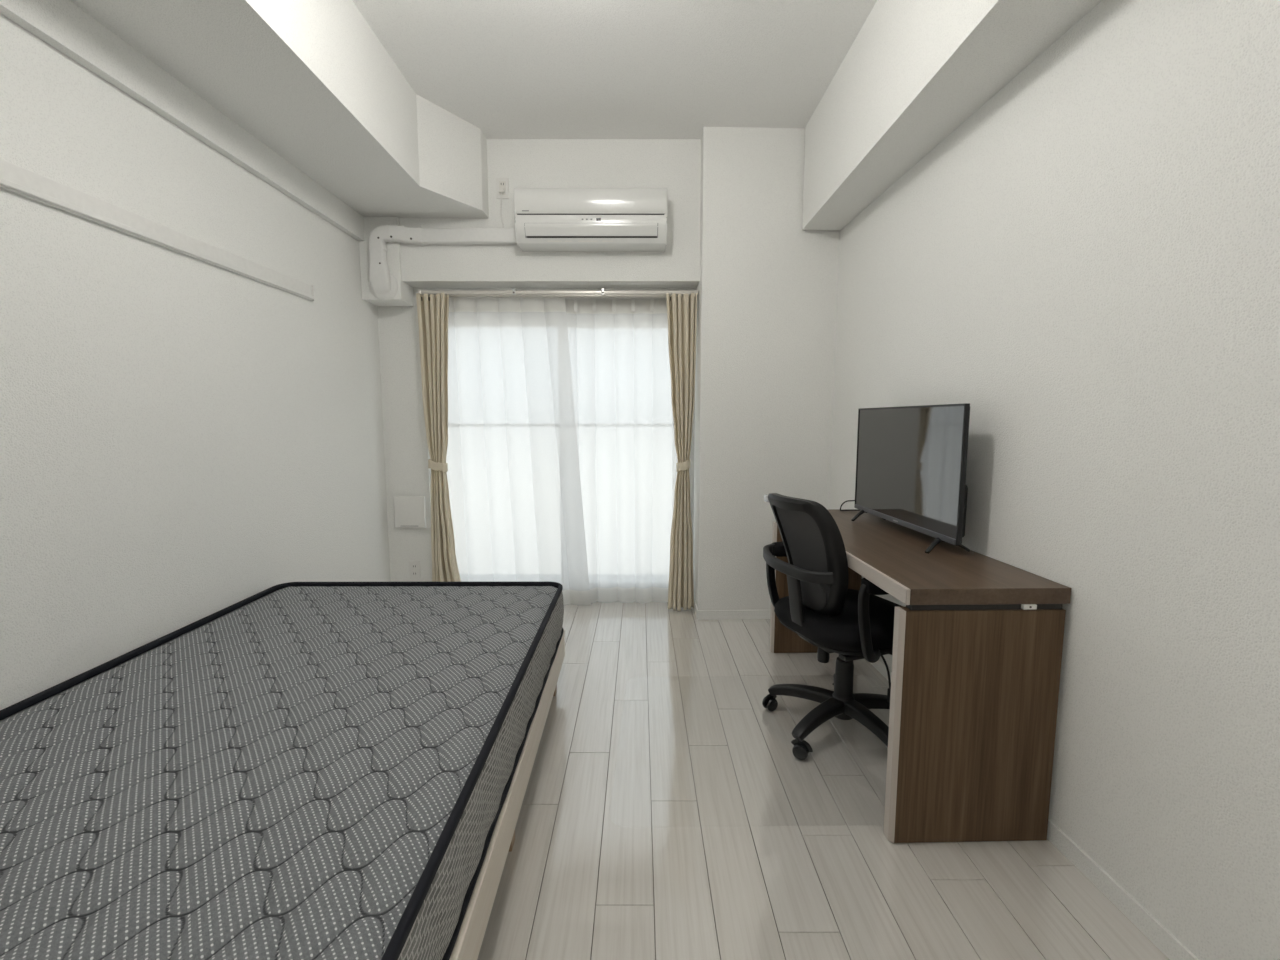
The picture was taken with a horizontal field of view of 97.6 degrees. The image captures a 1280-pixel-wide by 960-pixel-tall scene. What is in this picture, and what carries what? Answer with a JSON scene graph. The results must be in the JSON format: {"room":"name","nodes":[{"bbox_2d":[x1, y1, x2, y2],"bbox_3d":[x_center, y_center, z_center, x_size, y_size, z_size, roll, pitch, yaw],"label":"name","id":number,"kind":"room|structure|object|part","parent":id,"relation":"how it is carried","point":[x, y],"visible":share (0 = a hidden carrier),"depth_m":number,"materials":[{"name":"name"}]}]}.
{"room":"studio apartment","nodes":[
{"label":"studio apartment","id":0,"kind":"room"},
{"bbox_2d":[0,13,390,709],"bbox_3d":[-1.690,-0.311,1.023,0.100,2.820,5.300,0,6,0],"label":"wall","id":1,"kind":"structure","parent":0,"point":[184,439],"depth_m":1.89,"materials":[{"name":"paint"}]},
{"bbox_2d":[0,159,314,300],"bbox_3d":[-1.629,-0.754,1.159,0.022,0.074,3.266,0,6,0],"label":"rail","id":2,"kind":"object","parent":1,"relation":"attached to","point":[15,179],"visible":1,"depth_m":1.79,"materials":[{"name":"white wood"}]},
{"bbox_2d":[0,0,364,240],"bbox_3d":[-1.623,-1.202,0.837,0.035,0.137,4.920,0,6,0],"label":"trim","id":3,"kind":"structure","parent":1,"relation":"attached to","point":[61,24],"depth_m":1.89,"materials":[{"name":"paint"}]},
{"bbox_2d":[70,0,488,217],"bbox_3d":[-1.262,-1.486,0.806,0.756,0.436,4.920,0,6,0],"label":"ceiling beam","id":4,"kind":"structure","parent":1,"relation":"attached to","point":[312,81],"depth_m":2.18,"materials":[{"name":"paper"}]},
{"bbox_2d":[377,139,700,581],"bbox_3d":[-0.644,-0.580,3.538,1.992,2.820,0.320,0,6,0],"label":"wall","id":5,"kind":"structure","parent":0,"point":[674,165],"depth_m":3.30,"materials":[{"name":"paint"}]},
{"bbox_2d":[359,217,413,305],"bbox_3d":[-1.524,-1.306,3.373,0.232,0.469,0.195,0,6,0],"label":"trim","id":6,"kind":"structure","parent":5,"relation":"attached to","point":[404,296],"depth_m":3.28,"materials":[{"name":"paper"}]},
{"bbox_2d":[393,496,425,527],"bbox_3d":[-1.482,0.206,3.614,0.200,0.208,0.037,0,6,0],"label":"air vent","id":7,"kind":"object","parent":5,"relation":"in","point":[409,511],"visible":1,"depth_m":3.60,"materials":[{"name":"beige plastic"}]},
{"bbox_2d":[409,561,420,578],"bbox_3d":[-1.475,0.588,3.668,0.072,0.120,0.011,0,6,0],"label":"power outlet","id":8,"kind":"object","parent":5,"relation":"attached to","point":[414,566],"visible":1,"depth_m":3.67,"materials":[{"name":"white plastic"}]},
{"bbox_2d":[368,224,516,300],"bbox_3d":[-1.143,-1.262,3.270,0.890,0.415,0.086,0,6,-3],"label":"pipe cover","id":9,"kind":"object","parent":5,"relation":"attached to","point":[383,285],"visible":0.99,"depth_m":3.23,"materials":[{"name":"white plastic"}]},
{"bbox_2d":[369,260,390,294],"bbox_3d":[-1.510,-1.174,3.261,0.112,0.190,0.078,0,6,0],"label":"cover","id":10,"kind":"object","parent":9,"relation":"attached to","point":[379,274],"depth_m":3.23,"materials":[{"name":"white plastic"}]},
{"bbox_3d":[-1.505,-1.139,3.281,0.168,0.168,0.020,0,6,0],"label":"wall plate","id":11,"kind":"part","parent":9,"relation":"part of","materials":[{"name":"white plastic"}]},
{"bbox_2d":[496,178,508,227],"bbox_3d":[-0.798,-1.605,3.247,0.072,0.291,0.040,0,6,0],"label":"power outlet","id":12,"kind":"object","parent":5,"relation":"attached to","point":[502,184],"visible":0.94,"depth_m":3.25,"materials":[{"name":"white plastic"}]},
{"bbox_3d":[-0.803,-1.562,3.252,0.025,0.203,0.033,1,6,13],"label":"cord","id":13,"kind":"part","parent":12,"relation":"part of","materials":[{"name":"white plastic"}]},
{"bbox_3d":[-0.798,-1.694,3.254,0.072,0.116,0.008,0,6,0],"label":"plate","id":14,"kind":"part","parent":12,"relation":"part of","materials":[{"name":"white plastic"}]},
{"bbox_2d":[418,288,697,297],"bbox_3d":[-0.490,-1.134,3.416,1.680,0.040,0.144,0,6,0],"label":"rail","id":15,"kind":"object","parent":5,"relation":"attached to","point":[514,293],"visible":0.8,"depth_m":3.35,"materials":[{"name":"metal"}]},
{"bbox_2d":[416,293,460,581],"bbox_3d":[-1.228,-0.152,3.457,0.202,1.929,0.101,0,6,0],"label":"drape","id":16,"kind":"object","parent":15,"relation":"hanging from","point":[432,310],"visible":0.88,"depth_m":3.42,"materials":[{"name":"beige fabric"}]},
{"bbox_2d":[446,297,590,604],"bbox_3d":[-0.801,-0.152,3.532,0.967,1.941,0.061,0,6,0],"label":"curtain","id":17,"kind":"object","parent":15,"relation":"hanging from","point":[513,473],"visible":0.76,"depth_m":3.53,"materials":[{"name":"white fabric"}]},
{"bbox_3d":[-0.490,-1.125,3.362,1.650,0.022,0.020,0,6,0],"label":"rail","id":18,"kind":"part","parent":15,"relation":"part of","materials":[{"name":"white metal"}]},
{"bbox_3d":[-0.490,-1.133,3.437,1.650,0.022,0.020,0,6,0],"label":"rail","id":19,"kind":"part","parent":15,"relation":"part of","materials":[{"name":"white metal"}]},
{"bbox_2d":[565,299,677,602],"bbox_3d":[-0.100,-0.158,3.588,0.840,1.941,0.061,0,6,0],"label":"curtain","id":20,"kind":"object","parent":15,"relation":"hanging from","point":[620,363],"visible":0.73,"depth_m":3.58,"materials":[{"name":"white fabric"}]},
{"bbox_2d":[666,293,696,610],"bbox_3d":[0.251,-0.147,3.454,0.183,1.937,0.096,1,6,7],"label":"drape","id":21,"kind":"object","parent":15,"relation":"hanging from","point":[681,309],"visible":1,"depth_m":3.43,"materials":[{"name":"beige fabric"}]},
{"bbox_2d":[514,188,666,251],"bbox_3d":[-0.272,-1.476,3.179,0.846,0.293,0.203,0,6,0],"label":"air conditioner","id":22,"kind":"object","parent":5,"relation":"attached to","point":[546,219],"visible":1,"depth_m":3.10,"materials":[{"name":"white plastic"}]},
{"bbox_3d":[-0.272,-1.543,3.097,0.830,0.142,0.053,0,6,0],"label":"panel","id":23,"kind":"part","parent":22,"relation":"part of","materials":[{"name":"white plastic"}]},
{"bbox_3d":[-0.272,-1.477,3.187,0.838,0.288,0.187,0,6,0],"label":"casing","id":24,"kind":"part","parent":22,"relation":"part of","materials":[{"name":"white plastic"}]},
{"bbox_2d":[689,401,694,535],"bbox_3d":[-0.504,-0.131,3.688,1.712,1.875,0.098,0,6,0],"label":"window","id":25,"kind":"structure","parent":5,"relation":"in","point":[691,469],"depth_m":3.65,"materials":[{"name":"metal"}]},
{"bbox_2d":[693,127,839,609],"bbox_3d":[0.756,-0.575,3.470,0.808,2.815,0.457,0,6,0],"label":"pillar","id":26,"kind":"structure","parent":5,"relation":"attached to","point":[767,287],"depth_m":3.24,"materials":[{"name":"paint"}]},
{"bbox_2d":[352,0,876,138],"bbox_3d":[-0.170,-1.767,0.907,3.140,0.100,5.380,0,6,0],"label":"ceiling","id":27,"kind":"structure","parent":0,"point":[509,69],"depth_m":2.52,"materials":[{"name":"paint"}]},
{"bbox_2d":[694,598,770,619],"bbox_3d":[0.738,0.800,3.538,0.785,0.055,0.314,0,6,0],"label":"baseboard","id":28,"kind":"structure","parent":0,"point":[700,614],"depth_m":3.39,"materials":[{"name":"plastic"}]},
{"bbox_2d":[477,601,1169,959],"bbox_3d":[-0.170,1.127,1.217,3.140,0.100,5.380,0,6,0],"label":"floor","id":29,"kind":"structure","parent":0,"point":[666,813],"depth_m":1.60,"materials":[{"name":"white wood"}]},
{"bbox_2d":[449,630,564,959],"bbox_3d":[-0.985,0.913,1.566,1.308,0.250,2.000,0,6,-1],"label":"frame","id":30,"kind":"object","parent":29,"relation":"on","point":[471,934],"visible":0.09,"depth_m":1.35,"materials":[{"name":"beige wood"}]},
{"bbox_2d":[0,582,563,959],"bbox_3d":[-0.974,0.675,1.549,1.287,0.224,2.013,0,6,0],"label":"mattress","id":31,"kind":"object","parent":30,"relation":"on","point":[290,770],"visible":1,"depth_m":1.17,"materials":[{"name":"grey fabric"}]},
{"bbox_3d":[-0.382,0.922,1.575,0.048,0.230,0.048,0,6,-1],"label":"leg","id":32,"kind":"part","parent":30,"relation":"part of","materials":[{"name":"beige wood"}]},
{"bbox_2d":[770,509,1071,842],"bbox_3d":[0.927,0.592,2.228,0.466,0.742,1.358,0,6,-1],"label":"desk","id":33,"kind":"object","parent":29,"relation":"on","point":[978,638],"visible":0.7,"depth_m":1.57,"materials":[{"name":"brown wood"}]},
{"bbox_3d":[0.911,0.553,2.882,0.442,0.680,0.040,0,6,-1],"label":"panel","id":34,"kind":"part","parent":33,"relation":"part of","materials":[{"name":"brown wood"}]},
{"bbox_2d":[840,403,969,553],"bbox_3d":[1.044,-0.047,2.319,0.173,0.508,0.963,0,6,-2],"label":"television","id":35,"kind":"object","parent":33,"relation":"on","point":[911,461],"visible":1,"depth_m":2.12,"materials":[{"name":"black plastic"}]},
{"bbox_3d":[1.061,0.111,2.707,0.112,0.113,0.226,0,6,-2],"label":"power cord","id":36,"kind":"part","parent":35,"relation":"part of","materials":[{"name":"black plastic"}]},
{"bbox_3d":[0.943,0.692,1.582,0.442,0.680,0.040,0,6,-1],"label":"panel","id":37,"kind":"part","parent":33,"relation":"part of","materials":[{"name":"brown wood"}]},
{"bbox_3d":[0.497,0.975,2.152,1.185,0.002,0.996,0,6,0],"label":"floor mat","id":38,"kind":"object","parent":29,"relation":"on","visible":0},
{"bbox_2d":[762,493,903,759],"bbox_3d":[0.774,0.509,2.121,0.606,0.929,0.607,-2,7,-20],"label":"office chair","id":39,"kind":"object","parent":38,"relation":"on","point":[820,607],"visible":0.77,"depth_m":1.99,"materials":[{"name":"black plastic"}]},
{"bbox_3d":[0.666,0.416,2.327,0.288,0.295,0.082,-2,7,-20],"label":"armrest","id":40,"kind":"part","parent":39,"relation":"part of","materials":[{"name":"black plastic"}]},
{"bbox_3d":[0.650,0.861,2.256,0.270,0.075,0.060,4,7,34],"label":"arm","id":41,"kind":"part","parent":39,"relation":"part of","materials":[{"name":"black plastic"}]},
{"bbox_3d":[0.580,0.275,2.026,0.138,0.374,0.270,-2,7,-20],"label":"backrest","id":42,"kind":"part","parent":39,"relation":"part of","materials":[{"name":"grey fabric"}]},
{"bbox_3d":[0.586,0.272,2.028,0.208,0.438,0.326,-2,7,-20],"label":"backrest frame","id":43,"kind":"part","parent":39,"relation":"part of","materials":[{"name":"black plastic"}]},
{"bbox_3d":[0.657,0.882,2.065,0.270,0.075,0.060,-5,8,-38],"label":"arm","id":44,"kind":"part","parent":39,"relation":"part of","materials":[{"name":"black plastic"}]},
{"bbox_3d":[0.698,0.660,2.132,0.046,0.063,0.046,-2,7,-20],"label":"tension knob","id":45,"kind":"part","parent":39,"relation":"part of","materials":[{"name":"black plastic"}]},
{"bbox_3d":[0.804,0.518,2.134,0.490,0.098,0.476,-2,7,-20],"label":"seat","id":46,"kind":"part","parent":39,"relation":"part of","materials":[{"name":"black fabric"}]},
{"bbox_3d":[0.841,0.887,2.013,0.060,0.075,0.270,-2,7,-20],"label":"arm","id":47,"kind":"part","parent":39,"relation":"part of","materials":[{"name":"black plastic"}]},
{"bbox_3d":[0.948,0.870,2.171,0.270,0.075,0.060,0,6,-2],"label":"arm","id":48,"kind":"part","parent":39,"relation":"part of","materials":[{"name":"black plastic"}]},
{"bbox_3d":[0.829,0.464,1.883,0.288,0.295,0.082,-2,7,-20],"label":"armrest","id":49,"kind":"part","parent":39,"relation":"part of","materials":[{"name":"black plastic"}]},
{"bbox_3d":[0.889,0.710,2.071,0.029,0.191,0.122,-4,7,-32],"label":"height lever","id":50,"kind":"part","parent":39,"relation":"part of","materials":[{"name":"black plastic"}]},
{"bbox_2d":[830,0,1279,959],"bbox_3d":[1.261,-0.311,1.023,0.278,2.820,5.300,0,6,0],"label":"wall","id":51,"kind":"structure","parent":0,"point":[1088,262],"depth_m":1.36,"materials":[{"name":"paint"}]},
{"bbox_2d":[802,0,1101,230],"bbox_3d":[1.095,-1.426,0.752,0.361,0.545,4.800,0,6,0],"label":"beam","id":52,"kind":"structure","parent":51,"relation":"attached to","point":[914,71],"depth_m":2.00,"materials":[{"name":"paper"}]},
{"bbox_2d":[869,659,1198,959],"bbox_3d":[1.196,1.071,1.015,0.010,0.055,4.792,0,6,-2],"label":"baseboard","id":53,"kind":"structure","parent":51,"relation":"attached to","point":[1140,917],"depth_m":1.39,"materials":[{"name":"plastic"}]}
]}

